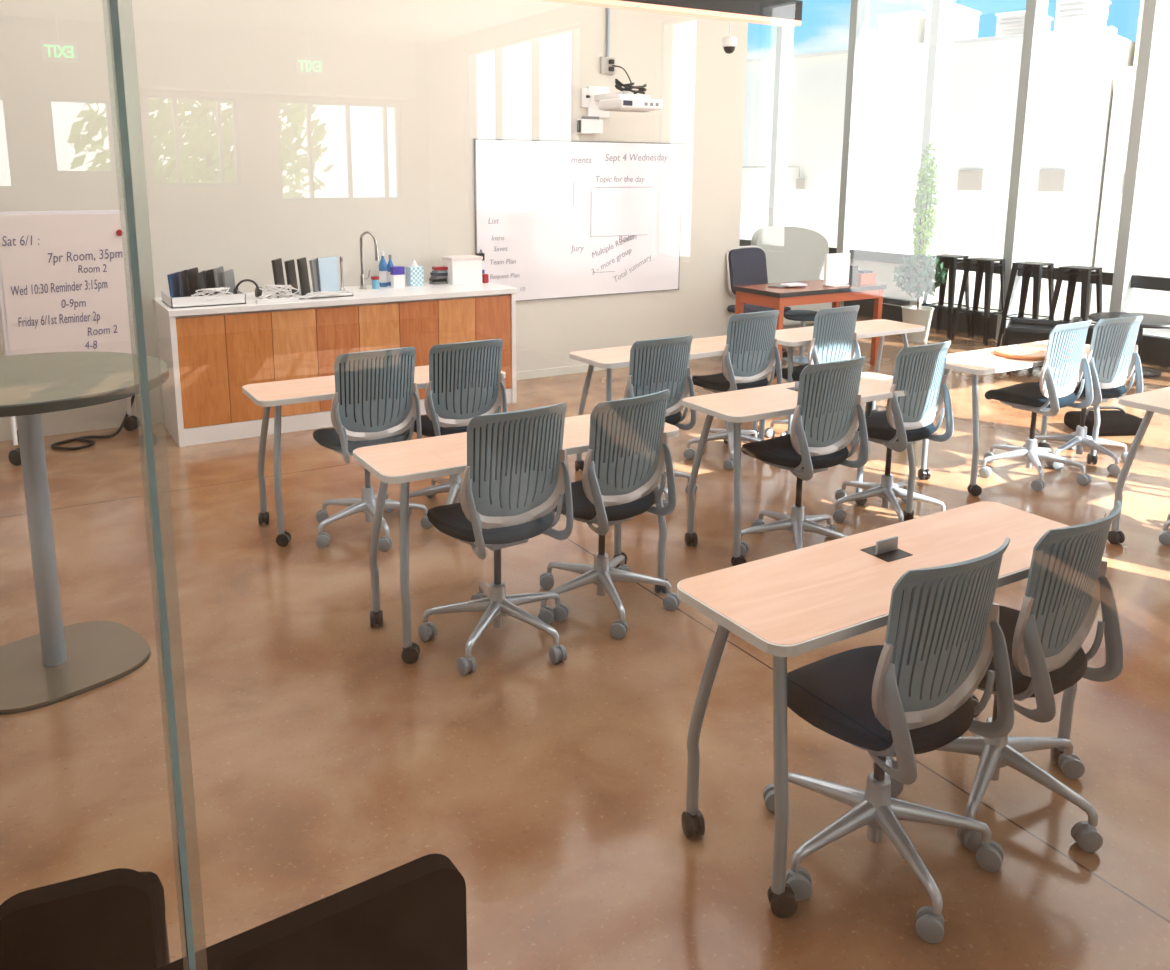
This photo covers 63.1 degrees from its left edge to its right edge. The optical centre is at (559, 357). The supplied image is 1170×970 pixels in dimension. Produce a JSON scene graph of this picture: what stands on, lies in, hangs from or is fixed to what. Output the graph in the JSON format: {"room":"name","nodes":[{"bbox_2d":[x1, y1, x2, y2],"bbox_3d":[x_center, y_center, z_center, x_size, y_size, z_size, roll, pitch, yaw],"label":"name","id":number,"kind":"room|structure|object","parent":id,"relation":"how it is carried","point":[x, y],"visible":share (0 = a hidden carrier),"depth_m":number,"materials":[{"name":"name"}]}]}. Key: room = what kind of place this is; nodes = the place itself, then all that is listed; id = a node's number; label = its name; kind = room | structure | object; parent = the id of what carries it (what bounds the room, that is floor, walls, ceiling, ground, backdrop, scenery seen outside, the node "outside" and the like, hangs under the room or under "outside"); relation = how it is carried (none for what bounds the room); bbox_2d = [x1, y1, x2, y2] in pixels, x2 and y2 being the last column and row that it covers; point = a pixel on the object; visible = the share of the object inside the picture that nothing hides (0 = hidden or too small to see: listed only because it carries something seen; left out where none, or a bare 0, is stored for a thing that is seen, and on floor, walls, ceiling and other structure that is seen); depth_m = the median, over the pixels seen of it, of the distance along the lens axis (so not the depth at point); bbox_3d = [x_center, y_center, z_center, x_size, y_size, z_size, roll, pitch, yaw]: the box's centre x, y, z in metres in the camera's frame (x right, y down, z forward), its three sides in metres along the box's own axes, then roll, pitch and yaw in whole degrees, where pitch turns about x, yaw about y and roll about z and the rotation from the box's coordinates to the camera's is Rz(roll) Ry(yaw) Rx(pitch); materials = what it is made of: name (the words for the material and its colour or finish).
{"room":"classroom","nodes":[
{"label":"classroom","id":0,"kind":"room"},
{"bbox_2d":[0,0,747,440],"bbox_3d":[-2.264,-1.651,6.911,9.270,4.150,0.140,-6,13,-30],"label":"wall","id":1,"kind":"structure","parent":0,"point":[286,130],"depth_m":7.19,"materials":[{"name":"paint"}]},
{"bbox_2d":[474,139,682,301],"bbox_3d":[0.220,-1.211,8.385,2.120,1.356,0.020,-6,13,-30],"label":"whiteboard","id":2,"kind":"object","parent":1,"relation":"attached to","point":[555,219],"visible":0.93,"depth_m":8.34,"materials":[{"name":"white glass"}]},
{"bbox_2d":[581,88,589,107],"bbox_3d":[0.241,-2.234,8.196,0.120,0.160,0.024,-6,13,-30],"label":"plate","id":3,"kind":"object","parent":1,"relation":"attached to","point":[584,91],"visible":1,"depth_m":8.17,"materials":[{"name":"white plastic"}]},
{"bbox_2d":[577,116,602,133],"bbox_3d":[0.263,-2.007,8.220,0.222,0.145,0.080,-6,13,-30],"label":"wall speaker","id":4,"kind":"object","parent":1,"relation":"attached to","point":[587,124],"visible":1,"depth_m":8.19,"materials":[{"name":"white plastic"}]},
{"bbox_2d":[600,8,614,73],"bbox_3d":[0.425,-3.207,8.097,0.140,1.530,0.055,-6,13,-30],"label":"outlet box","id":5,"kind":"object","parent":1,"relation":"attached to","point":[606,63],"visible":1,"depth_m":8.21,"materials":[{"name":"grey metal"}]},
{"bbox_2d":[516,355,722,379],"bbox_3d":[0.537,0.063,8.829,2.850,0.070,0.012,-6,13,-30],"label":"baseboard","id":6,"kind":"structure","parent":1,"relation":"attached to","point":[548,372],"depth_m":8.50,"materials":[{"name":"white paint"}]},
{"bbox_2d":[587,86,662,117],"bbox_3d":[0.507,-2.167,8.010,0.420,0.260,0.672,-6,13,-30],"label":"projector","id":7,"kind":"object","parent":1,"relation":"attached to","point":[601,101],"visible":1,"depth_m":7.83,"materials":[{"name":"white plastic"}]},
{"bbox_2d":[615,79,646,94],"bbox_3d":[0.591,-2.235,7.853,0.296,0.118,0.176,-6,13,-30],"label":"cable","id":8,"kind":"object","parent":7,"relation":"on","point":[627,87],"visible":0.93,"depth_m":7.78,"materials":[{"name":"black plastic"}]},
{"bbox_2d":[0,303,1169,969],"bbox_3d":[2.269,1.300,2.967,12.620,0.120,21.700,-6,13,-30],"label":"floor","id":9,"kind":"structure","parent":0,"point":[325,762],"depth_m":3.07,"materials":[{"name":"concrete"}]},
{"bbox_2d":[0,210,156,465],"bbox_3d":[-3.142,-0.174,6.134,0.849,1.540,0.628,-6,13,-30],"label":"whiteboard","id":10,"kind":"object","parent":9,"relation":"on","point":[63,283],"visible":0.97,"depth_m":5.86,"materials":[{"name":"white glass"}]},
{"bbox_2d":[0,352,168,714],"bbox_3d":[-1.844,0.595,3.385,0.920,1.084,0.920,-6,13,-30],"label":"round table","id":11,"kind":"object","parent":9,"relation":"on","point":[56,664],"visible":0.97,"depth_m":3.37,"materials":[{"name":"grey laminate"}]},
{"bbox_2d":[0,868,169,969],"bbox_3d":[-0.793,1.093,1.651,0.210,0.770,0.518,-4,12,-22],"label":"lounge chair","id":12,"kind":"object","parent":9,"relation":"on","point":[113,919],"visible":1,"depth_m":1.36,"materials":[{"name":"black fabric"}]},
{"bbox_2d":[51,396,134,449],"bbox_3d":[-3.077,0.398,6.427,0.241,0.305,0.678,7,13,32],"label":"cable","id":13,"kind":"object","parent":9,"relation":"on","point":[82,438],"visible":0.91,"depth_m":6.36,"materials":[{"name":"black plastic"}]},
{"bbox_2d":[155,853,467,969],"bbox_3d":[-0.265,1.184,1.111,0.600,0.801,0.518,-7,13,-33],"label":"lounge chair","id":14,"kind":"object","parent":9,"relation":"on","point":[412,915],"visible":1,"depth_m":1.31,"materials":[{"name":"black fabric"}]},
{"bbox_2d":[153,293,515,446],"bbox_3d":[-1.602,-0.014,7.106,2.500,0.865,0.738,-6,13,-30],"label":"base cabinet","id":15,"kind":"object","parent":9,"relation":"on","point":[210,358],"visible":0.7,"depth_m":6.54,"materials":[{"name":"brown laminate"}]},
{"bbox_2d":[152,282,516,316],"bbox_3d":[-1.596,-0.473,7.014,2.515,0.072,0.748,-6,13,-30],"label":"countertop","id":16,"kind":"structure","parent":15,"relation":"on","point":[428,291],"depth_m":6.79,"materials":[{"name":"white stone"}]},
{"bbox_2d":[161,290,245,308],"bbox_3d":[-2.418,-0.409,6.466,0.470,0.070,0.430,-6,13,-30],"label":"tray","id":17,"kind":"object","parent":16,"relation":"on","point":[240,297],"visible":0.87,"depth_m":6.29,"materials":[{"name":"white plastic"}]},
{"bbox_2d":[167,272,180,297],"bbox_3d":[-2.564,-0.465,6.365,0.029,0.200,0.200,0,11,-2],"label":"tablet","id":18,"kind":"object","parent":17,"relation":"in","point":[173,282],"visible":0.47,"depth_m":6.32,"materials":[{"name":"blue"}]},
{"bbox_2d":[177,269,188,296],"bbox_3d":[-2.515,-0.477,6.392,0.030,0.212,0.200,-1,11,-6],"label":"tablet","id":19,"kind":"object","parent":17,"relation":"in","point":[181,275],"visible":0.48,"depth_m":6.33,"materials":[{"name":"black plastic"}]},
{"bbox_2d":[185,267,199,296],"bbox_3d":[-2.465,-0.488,6.421,0.031,0.224,0.200,0,11,0],"label":"tablet","id":20,"kind":"object","parent":17,"relation":"in","point":[191,274],"visible":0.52,"depth_m":6.38,"materials":[{"name":"black plastic"}]},
{"bbox_2d":[197,270,205,295],"bbox_3d":[-2.414,-0.482,6.451,0.029,0.200,0.200,-1,11,-8],"label":"tablet","id":21,"kind":"object","parent":17,"relation":"in","point":[200,277],"visible":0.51,"depth_m":6.38,"materials":[{"name":"black"}]},
{"bbox_2d":[203,268,216,295],"bbox_3d":[-2.365,-0.493,6.480,0.030,0.212,0.200,0,11,2],"label":"tablet","id":22,"kind":"object","parent":17,"relation":"in","point":[209,280],"visible":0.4,"depth_m":6.43,"materials":[{"name":"black plastic"}]},
{"bbox_2d":[191,287,232,299],"bbox_3d":[-2.319,-0.408,6.326,0.283,0.106,0.126,-6,13,-30],"label":"cable","id":23,"kind":"object","parent":17,"relation":"on","point":[211,290],"visible":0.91,"depth_m":6.31,"materials":[{"name":"white plastic"}]},
{"bbox_2d":[213,266,223,293],"bbox_3d":[-2.315,-0.504,6.507,0.031,0.224,0.200,-1,11,-4],"label":"tablet","id":24,"kind":"object","parent":17,"relation":"in","point":[218,277],"visible":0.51,"depth_m":6.45,"materials":[{"name":"grey"}]},
{"bbox_2d":[222,269,235,294],"bbox_3d":[-2.264,-0.498,6.538,0.029,0.200,0.200,0,11,-1],"label":"tablet","id":25,"kind":"object","parent":17,"relation":"in","point":[228,276],"visible":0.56,"depth_m":6.52,"materials":[{"name":"grey"}]},
{"bbox_2d":[234,279,261,296],"bbox_3d":[-2.183,-0.482,6.657,0.195,0.134,0.072,-6,13,-30],"label":"headphones","id":26,"kind":"object","parent":16,"relation":"on","point":[258,292],"visible":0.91,"depth_m":6.67,"materials":[{"name":"black plastic"}]},
{"bbox_2d":[255,287,261,296],"bbox_3d":[-2.117,-0.462,6.700,0.043,0.076,0.072,-6,13,-30],"label":"ear cup","id":27,"kind":"object","parent":26,"relation":"on","point":[258,292],"depth_m":6.68,"materials":[{"name":"black plastic"}]},
{"bbox_2d":[255,285,301,301],"bbox_3d":[-1.926,-0.444,6.514,0.308,0.106,0.096,-4,12,-22],"label":"cable","id":28,"kind":"object","parent":16,"relation":"on","point":[284,293],"visible":1,"depth_m":6.50,"materials":[{"name":"white plastic"}]},
{"bbox_2d":[265,288,352,299],"bbox_3d":[-1.805,-0.459,6.851,0.540,0.025,0.380,-6,13,-30],"label":"tray","id":29,"kind":"object","parent":16,"relation":"on","point":[348,293],"visible":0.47,"depth_m":6.78,"materials":[{"name":"white plastic"}]},
{"bbox_2d":[271,258,285,296],"bbox_3d":[-1.985,-0.567,6.742,0.042,0.260,0.170,0,11,2],"label":"tablet","id":30,"kind":"object","parent":29,"relation":"in","point":[277,267],"visible":0.64,"depth_m":6.71,"materials":[{"name":"black plastic"}]},
{"bbox_2d":[284,259,298,295],"bbox_3d":[-1.909,-0.569,6.787,0.041,0.248,0.170,0,11,2],"label":"tablet","id":31,"kind":"object","parent":29,"relation":"in","point":[290,270],"visible":0.79,"depth_m":6.76,"materials":[{"name":"black plastic"}]},
{"bbox_2d":[297,257,310,295],"bbox_3d":[-1.833,-0.583,6.829,0.042,0.260,0.170,0,11,2],"label":"tablet","id":32,"kind":"object","parent":29,"relation":"in","point":[301,262],"visible":0.97,"depth_m":6.79,"materials":[{"name":"black plastic"}]},
{"bbox_2d":[309,259,319,293],"bbox_3d":[-1.757,-0.586,6.874,0.041,0.248,0.170,0,11,2],"label":"tablet","id":33,"kind":"object","parent":29,"relation":"in","point":[313,263],"visible":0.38,"depth_m":6.81,"materials":[{"name":"grey"}]},
{"bbox_2d":[316,256,339,291],"bbox_3d":[-1.679,-0.601,6.923,0.042,0.260,0.170,9,14,39],"label":"tablet","id":34,"kind":"object","parent":29,"relation":"in","point":[328,275],"visible":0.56,"depth_m":6.91,"materials":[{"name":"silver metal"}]},
{"bbox_2d":[305,291,346,298],"bbox_3d":[-1.637,-0.439,6.658,0.290,0.044,0.084,-4,12,-22],"label":"cable","id":35,"kind":"object","parent":16,"relation":"on","point":[312,294],"visible":1,"depth_m":6.65,"materials":[{"name":"white plastic"}]},
{"bbox_2d":[339,256,344,289],"bbox_3d":[-1.633,-0.633,7.144,0.040,0.255,0.040,-6,13,-30],"label":"tablet","id":36,"kind":"object","parent":16,"relation":"on","point":[340,257],"visible":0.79,"depth_m":7.13,"materials":[{"name":"silver metal"}]},
{"bbox_2d":[359,231,379,288],"bbox_3d":[-1.435,-0.738,7.203,0.175,0.441,0.075,2,11,10],"label":"faucet","id":37,"kind":"object","parent":16,"relation":"on","point":[363,278],"visible":1,"depth_m":7.18,"materials":[{"name":"silver metal"}]},
{"bbox_2d":[371,276,378,288],"bbox_3d":[-1.403,-0.571,7.259,0.062,0.092,0.062,-6,13,-30],"label":"cup","id":38,"kind":"object","parent":16,"relation":"on","point":[375,279],"visible":1,"depth_m":7.24,"materials":[{"name":"blue"}]},
{"bbox_2d":[379,251,387,286],"bbox_3d":[-1.368,-0.686,7.387,0.065,0.270,0.065,-6,13,-30],"label":"bottle","id":39,"kind":"object","parent":16,"relation":"on","point":[383,276],"visible":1,"depth_m":7.37,"materials":[{"name":"blue plastic"}]},
{"bbox_2d":[387,255,393,285],"bbox_3d":[-1.323,-0.685,7.461,0.057,0.240,0.057,-6,13,-30],"label":"bottle","id":40,"kind":"object","parent":16,"relation":"on","point":[390,263],"visible":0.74,"depth_m":7.44,"materials":[{"name":"blue plastic"}]},
{"bbox_2d":[390,266,404,287],"bbox_3d":[-1.247,-0.621,7.342,0.094,0.160,0.064,-6,13,-30],"label":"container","id":41,"kind":"object","parent":16,"relation":"on","point":[397,273],"visible":1,"depth_m":7.32,"materials":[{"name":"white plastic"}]},
{"bbox_2d":[405,260,423,286],"bbox_3d":[-1.135,-0.667,7.459,0.110,0.205,0.110,-6,13,-30],"label":"tissue box","id":42,"kind":"object","parent":16,"relation":"on","point":[414,273],"visible":1,"depth_m":7.42,"materials":[{"name":"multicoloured cardboard"}]},
{"bbox_2d":[441,255,482,284],"bbox_3d":[-0.779,-0.706,7.640,0.270,0.215,0.210,-6,13,-30],"label":"storage box","id":43,"kind":"object","parent":16,"relation":"on","point":[462,269],"visible":0.96,"depth_m":7.55,"materials":[{"name":"white plastic"}]},
{"bbox_2d":[482,273,488,282],"bbox_3d":[-0.607,-0.640,7.685,0.040,0.070,0.080,-6,13,-30],"label":"bottle","id":44,"kind":"object","parent":16,"relation":"on","point":[485,279],"visible":0.79,"depth_m":7.65,"materials":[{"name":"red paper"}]},
{"bbox_2d":[313,347,432,550],"bbox_3d":[-0.946,0.404,4.703,0.602,0.962,0.587,-7,13,-33],"label":"swivel chair","id":45,"kind":"object","parent":9,"relation":"on","point":[376,399],"visible":0.9,"depth_m":4.55,"materials":[{"name":"grey plastic"}]},
{"bbox_2d":[242,365,505,546],"bbox_3d":[-0.932,0.448,4.973,1.300,0.772,0.415,-6,13,-30],"label":"table","id":46,"kind":"object","parent":9,"relation":"on","point":[277,394],"visible":0.44,"depth_m":4.62,"materials":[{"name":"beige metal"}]},
{"bbox_2d":[397,339,506,516],"bbox_3d":[-0.557,0.348,5.012,0.613,0.956,0.598,-6,13,-31],"label":"swivel chair","id":47,"kind":"object","parent":9,"relation":"on","point":[466,380],"visible":0.75,"depth_m":4.80,"materials":[{"name":"grey plastic"}]},
{"bbox_2d":[418,403,572,674],"bbox_3d":[-0.211,0.614,3.626,0.587,0.962,0.625,-7,13,-33],"label":"swivel chair","id":48,"kind":"object","parent":9,"relation":"on","point":[516,474],"visible":1,"depth_m":3.45,"materials":[{"name":"grey plastic"}]},
{"bbox_2d":[353,414,678,663],"bbox_3d":[-0.145,0.662,3.879,1.300,0.772,0.415,-6,13,-30],"label":"table","id":49,"kind":"object","parent":9,"relation":"on","point":[403,462],"visible":0.67,"depth_m":3.64,"materials":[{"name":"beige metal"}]},
{"bbox_2d":[538,389,680,638],"bbox_3d":[0.159,0.573,3.900,0.603,0.942,0.603,-9,14,-39],"label":"swivel chair","id":50,"kind":"object","parent":9,"relation":"on","point":[628,455],"visible":0.98,"depth_m":3.74,"materials":[{"name":"grey plastic"}]},
{"bbox_2d":[624,335,697,506],"bbox_3d":[0.464,0.320,5.235,0.601,0.932,0.589,-7,13,-32],"label":"swivel chair","id":51,"kind":"object","parent":9,"relation":"on","point":[655,365],"visible":0.66,"depth_m":5.05,"materials":[{"name":"grey plastic"}]},
{"bbox_2d":[570,335,764,470],"bbox_3d":[0.706,0.279,5.871,1.300,0.772,0.415,-6,13,-30],"label":"table","id":52,"kind":"object","parent":9,"relation":"on","point":[613,357],"visible":0.35,"depth_m":5.66,"materials":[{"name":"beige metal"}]},
{"bbox_2d":[684,310,781,469],"bbox_3d":[1.098,0.155,6.024,0.610,0.960,0.612,-7,13,-32],"label":"swivel chair","id":53,"kind":"object","parent":9,"relation":"on","point":[752,345],"visible":0.88,"depth_m":5.83,"materials":[{"name":"grey plastic"}]},
{"bbox_2d":[726,245,790,356],"bbox_3d":[1.935,-0.533,9.294,0.560,1.073,0.583,-7,13,-32],"label":"office chair","id":54,"kind":"object","parent":9,"relation":"on","point":[746,265],"visible":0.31,"depth_m":9.35,"materials":[{"name":"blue fabric"}]},
{"bbox_2d":[750,226,831,328],"bbox_3d":[2.638,-0.887,10.850,1.200,1.180,0.600,-6,13,-30],"label":"chair","id":55,"kind":"object","parent":9,"relation":"on","point":[793,254],"visible":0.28,"depth_m":10.81,"materials":[{"name":"grey fabric"}]},
{"bbox_2d":[682,372,915,565],"bbox_3d":[1.224,0.505,4.713,1.300,0.772,0.415,-6,13,-30],"label":"table","id":56,"kind":"object","parent":9,"relation":"on","point":[737,407],"visible":0.74,"depth_m":4.50,"materials":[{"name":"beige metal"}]},
{"bbox_2d":[783,310,817,363],"bbox_3d":[2.342,-0.207,9.177,0.380,0.480,0.380,-6,13,-30],"label":"stool","id":57,"kind":"object","parent":9,"relation":"on","point":[803,316],"visible":0.71,"depth_m":9.09,"materials":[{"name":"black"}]},
{"bbox_2d":[740,356,868,554],"bbox_3d":[1.142,0.448,4.485,0.604,0.970,0.618,-7,13,-33],"label":"swivel chair","id":58,"kind":"object","parent":9,"relation":"on","point":[829,412],"visible":0.91,"depth_m":4.31,"materials":[{"name":"grey plastic"}]},
{"bbox_2d":[733,280,886,378],"bbox_3d":[2.321,-0.293,8.875,1.328,0.762,0.608,-6,13,-30],"label":"desk","id":59,"kind":"object","parent":9,"relation":"on","point":[815,292],"visible":0.59,"depth_m":8.59,"materials":[{"name":"brown wood"}]},
{"bbox_2d":[768,284,787,287],"bbox_3d":[2.016,-0.654,8.693,0.140,0.012,0.200,10,15,43],"label":"paper stack","id":60,"kind":"object","parent":59,"relation":"on","point":[775,285],"visible":0.76,"depth_m":8.64,"materials":[{"name":"grey"}]},
{"bbox_2d":[780,283,807,286],"bbox_3d":[2.138,-0.664,8.681,0.200,0.012,0.140,-4,12,-22],"label":"paper stack","id":61,"kind":"object","parent":60,"relation":"on","point":[786,284],"visible":1,"depth_m":8.65,"materials":[{"name":"white paper"}]},
{"bbox_2d":[823,253,849,286],"bbox_3d":[2.549,-0.808,8.745,0.300,0.300,0.140,-6,13,-30],"label":"monitor","id":62,"kind":"object","parent":59,"relation":"on","point":[837,265],"visible":1,"depth_m":8.72,"materials":[{"name":"white plastic"}]},
{"bbox_2d":[847,265,858,284],"bbox_3d":[2.715,-0.772,8.887,0.080,0.178,0.120,-6,13,-30],"label":"speaker","id":63,"kind":"object","parent":59,"relation":"on","point":[853,272],"visible":0.54,"depth_m":8.84},
{"bbox_2d":[858,270,875,284],"bbox_3d":[2.863,-0.758,8.954,0.200,0.125,0.120,-6,13,-30],"label":"pencil box","id":64,"kind":"object","parent":59,"relation":"on","point":[864,276],"visible":0.82,"depth_m":8.90,"materials":[{"name":"pink plastic"}]},
{"bbox_2d":[765,305,860,444],"bbox_3d":[1.662,0.111,6.273,0.596,0.955,0.618,-7,13,-34],"label":"swivel chair","id":65,"kind":"object","parent":9,"relation":"on","point":[834,338],"visible":0.57,"depth_m":6.08,"materials":[{"name":"grey plastic"}]},
{"bbox_2d":[750,319,924,437],"bbox_3d":[1.913,0.148,6.567,1.300,0.772,0.415,-6,13,-30],"label":"table","id":66,"kind":"object","parent":9,"relation":"on","point":[801,336],"visible":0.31,"depth_m":6.47,"materials":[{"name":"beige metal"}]},
{"bbox_2d":[763,538,1013,942],"bbox_3d":[0.818,0.868,2.442,0.594,0.920,0.606,-7,13,-32],"label":"swivel chair","id":67,"kind":"object","parent":9,"relation":"on","point":[903,697],"visible":0.97,"depth_m":2.31,"materials":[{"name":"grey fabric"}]},
{"bbox_2d":[677,501,1104,917],"bbox_3d":[0.948,0.896,2.688,1.300,0.772,0.415,-6,13,-30],"label":"table","id":68,"kind":"object","parent":9,"relation":"on","point":[803,600],"visible":0.66,"depth_m":2.50,"materials":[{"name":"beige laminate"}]},
{"bbox_2d":[832,340,953,522],"bbox_3d":[1.713,0.362,4.962,0.612,0.960,0.604,-7,13,-33],"label":"swivel chair","id":69,"kind":"object","parent":9,"relation":"on","point":[918,370],"visible":0.89,"depth_m":4.78,"materials":[{"name":"grey plastic"}]},
{"bbox_2d":[892,142,947,341],"bbox_3d":[3.863,-1.219,10.153,0.541,2.103,0.588,-6,13,-30],"label":"potted plant","id":70,"kind":"object","parent":9,"relation":"on","point":[917,269],"visible":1,"depth_m":10.11,"materials":[{"name":"green plant"}]},
{"bbox_2d":[922,254,969,338],"bbox_3d":[4.333,-0.697,10.659,0.400,0.889,0.400,-8,14,-36],"label":"bar stool","id":71,"kind":"object","parent":9,"relation":"on","point":[949,261],"visible":0.78,"depth_m":10.58,"materials":[{"name":"black metal"}]},
{"bbox_2d":[740,0,1169,366],"bbox_3d":[4.913,-2.233,10.026,0.200,4.150,11.250,-6,13,-30],"label":"window","id":72,"kind":"structure","parent":9,"relation":"on","point":[1155,349],"depth_m":10.30,"materials":[{"name":"grey"}]},
{"bbox_2d":[951,257,1005,344],"bbox_3d":[4.561,-0.623,10.278,0.400,0.889,0.400,-8,14,-36],"label":"bar stool","id":73,"kind":"object","parent":9,"relation":"on","point":[988,263],"visible":0.93,"depth_m":10.23,"materials":[{"name":"black metal"}]},
{"bbox_2d":[873,501,1122,852],"bbox_3d":[1.286,0.823,2.687,0.607,0.919,0.576,-7,13,-32],"label":"swivel chair","id":74,"kind":"object","parent":9,"relation":"on","point":[1068,583],"visible":0.86,"depth_m":2.54,"materials":[{"name":"grey plastic"}]},
{"bbox_2d":[918,340,1099,495],"bbox_3d":[2.742,0.314,5.724,1.300,0.772,0.415,-6,13,-30],"label":"table","id":75,"kind":"object","parent":9,"relation":"on","point":[982,361],"visible":0.67,"depth_m":5.42,"materials":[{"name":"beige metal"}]},
{"bbox_2d":[994,347,1045,359],"bbox_3d":[2.724,-0.025,5.590,0.320,0.020,0.320,-6,13,-30],"label":"round board","id":76,"kind":"object","parent":75,"relation":"on","point":[1022,353],"visible":0.84,"depth_m":5.54,"materials":[{"name":"orange wood"}]},
{"bbox_2d":[996,261,1053,346],"bbox_3d":[4.839,-0.531,9.812,0.400,0.889,0.400,-8,14,-36],"label":"bar stool","id":77,"kind":"object","parent":9,"relation":"on","point":[1027,267],"visible":0.74,"depth_m":9.77,"materials":[{"name":"black metal"}]},
{"bbox_2d":[979,320,1092,490],"bbox_3d":[2.830,0.232,5.647,0.598,0.962,0.622,-7,13,-34],"label":"swivel chair","id":78,"kind":"object","parent":9,"relation":"on","point":[1065,363],"visible":0.99,"depth_m":5.50,"materials":[{"name":"grey plastic"}]},
{"bbox_2d":[1001,316,1082,374],"bbox_3d":[4.389,-0.114,8.670,0.620,0.500,0.680,6,13,29],"label":"armchair","id":79,"kind":"object","parent":9,"relation":"on","point":[1020,331],"visible":0.29,"depth_m":8.48,"materials":[{"name":"black leather"}]},
{"bbox_2d":[1048,265,1102,327],"bbox_3d":[5.091,-0.449,9.389,0.400,0.889,0.400,-8,14,-36],"label":"bar stool","id":80,"kind":"object","parent":9,"relation":"on","point":[1086,272],"visible":0.69,"depth_m":9.33,"materials":[{"name":"black metal"}]},
{"bbox_2d":[1023,316,1142,475],"bbox_3d":[3.272,0.190,5.899,0.599,0.950,0.594,-5,12,-24],"label":"swivel chair","id":81,"kind":"object","parent":9,"relation":"on","point":[1113,357],"visible":0.85,"depth_m":5.74,"materials":[{"name":"grey plastic"}]},
{"bbox_2d":[1064,406,1142,435],"bbox_3d":[3.839,0.432,6.699,0.440,0.175,0.320,-1,11,-5],"label":"bag","id":82,"kind":"object","parent":9,"relation":"on","point":[1112,422],"visible":0.79,"depth_m":6.58,"materials":[{"name":"black fabric"}]},
{"bbox_2d":[1088,312,1169,377],"bbox_3d":[5.246,-0.110,8.662,0.820,0.500,0.820,-6,13,-30],"label":"round table","id":83,"kind":"object","parent":9,"relation":"on","point":[1156,321],"visible":0.53,"depth_m":8.61,"materials":[{"name":"grey wood"}]},
{"bbox_2d":[1107,387,1169,543],"bbox_3d":[3.309,0.503,4.753,1.300,0.772,0.415,-6,13,-30],"label":"table","id":84,"kind":"object","parent":9,"relation":"on","point":[1158,401],"visible":0.93,"depth_m":4.56,"materials":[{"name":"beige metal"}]},
{"bbox_2d":[1159,447,1169,545],"bbox_3d":[3.275,0.448,4.571,0.580,0.950,0.625,-6,13,-30],"label":"swivel chair","id":85,"kind":"object","parent":9,"relation":"on","point":[1164,538],"visible":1,"depth_m":4.64,"materials":[{"name":"grey"}]},
{"bbox_3d":[-0.326,-3.775,6.597,12.700,0.150,11.250,-6,13,-30],"label":"ceiling","id":86,"kind":"structure","parent":0,"visible":0},
{"bbox_2d":[538,0,802,26],"bbox_3d":[-0.219,-2.407,4.123,3.470,1.595,0.090,-6,13,-30],"label":"pendant lamp","id":87,"kind":"object","parent":86,"relation":"hanging from","point":[786,13],"visible":1,"depth_m":4.83,"materials":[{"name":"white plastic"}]},
{"bbox_2d":[722,21,736,53],"bbox_3d":[1.469,-3.291,8.100,0.124,1.360,0.124,-6,13,-30],"label":"dome camera","id":88,"kind":"object","parent":86,"relation":"hanging from","point":[729,43],"visible":1,"depth_m":8.18,"materials":[{"name":"white plastic"}]},
{"bbox_3d":[0.296,-2.170,0.686,7.600,1.050,0.120,-6,13,-30],"label":"wall","id":89,"kind":"structure","parent":0,"visible":0},
{"bbox_2d":[102,0,207,969],"bbox_3d":[0.663,-0.092,1.270,2.270,3.250,0.050,-6,13,-30],"label":"window frame","id":90,"kind":"structure","parent":89,"relation":"in","point":[113,14],"depth_m":0.71,"materials":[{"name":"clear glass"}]},
{"label":"outside","id":91,"kind":"structure","parent":0,"visible":0},
{"bbox_2d":[1090,324,1169,336],"bbox_3d":[5.201,0.841,6.223,75.000,0.160,85.000,-6,13,-30],"label":"ground","id":92,"kind":"structure","parent":91,"point":[1152,331],"depth_m":11.86,"materials":[{"name":"concrete"}]},
{"bbox_2d":[740,26,1135,321],"bbox_3d":[3.642,-3.570,18.829,14.030,3.700,6.070,10,15,42],"label":"building","id":93,"kind":"structure","parent":92,"relation":"on","point":[1077,88],"depth_m":13.12,"materials":[{"name":"white paint"}]},
{"bbox_2d":[877,10,926,46],"bbox_3d":[5.178,-4.747,14.070,0.610,0.550,0.940,10,15,42],"label":"rooftop unit","id":94,"kind":"object","parent":93,"relation":"on","point":[901,28],"visible":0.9,"depth_m":13.71,"materials":[{"name":"beige metal"}]},
{"bbox_2d":[924,4,980,42],"bbox_3d":[5.629,-4.681,13.657,0.440,0.580,0.940,10,15,42],"label":"rooftop unit","id":95,"kind":"object","parent":93,"relation":"on","point":[964,20],"visible":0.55,"depth_m":13.43,"materials":[{"name":"white metal"}]},
{"bbox_2d":[995,10,1052,35],"bbox_3d":[6.431,-4.515,13.207,0.460,0.430,0.940,10,15,42],"label":"rooftop unit","id":96,"kind":"object","parent":93,"relation":"on","point":[1008,23],"visible":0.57,"depth_m":12.89,"materials":[{"name":"grey metal"}]},
{"bbox_2d":[1054,0,1110,30],"bbox_3d":[6.916,-4.461,12.619,0.430,0.550,0.940,10,15,42],"label":"rooftop unit","id":97,"kind":"object","parent":93,"relation":"on","point":[1070,14],"visible":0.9,"depth_m":12.32,"materials":[{"name":"white metal"}]},
{"bbox_2d":[1088,64,1169,329],"bbox_3d":[11.391,-1.964,11.916,6.960,3.220,5.900,10,15,42],"label":"building","id":98,"kind":"structure","parent":92,"relation":"on","point":[1154,250],"depth_m":12.01,"materials":[{"name":"white paint"}]},
{"bbox_2d":[1133,0,1169,65],"bbox_3d":[8.136,-4.265,12.543,0.670,1.200,1.200,10,15,42],"label":"rooftop unit","id":99,"kind":"object","parent":98,"relation":"on","point":[1166,47],"visible":0.25,"depth_m":12.17,"materials":[{"name":"beige"}]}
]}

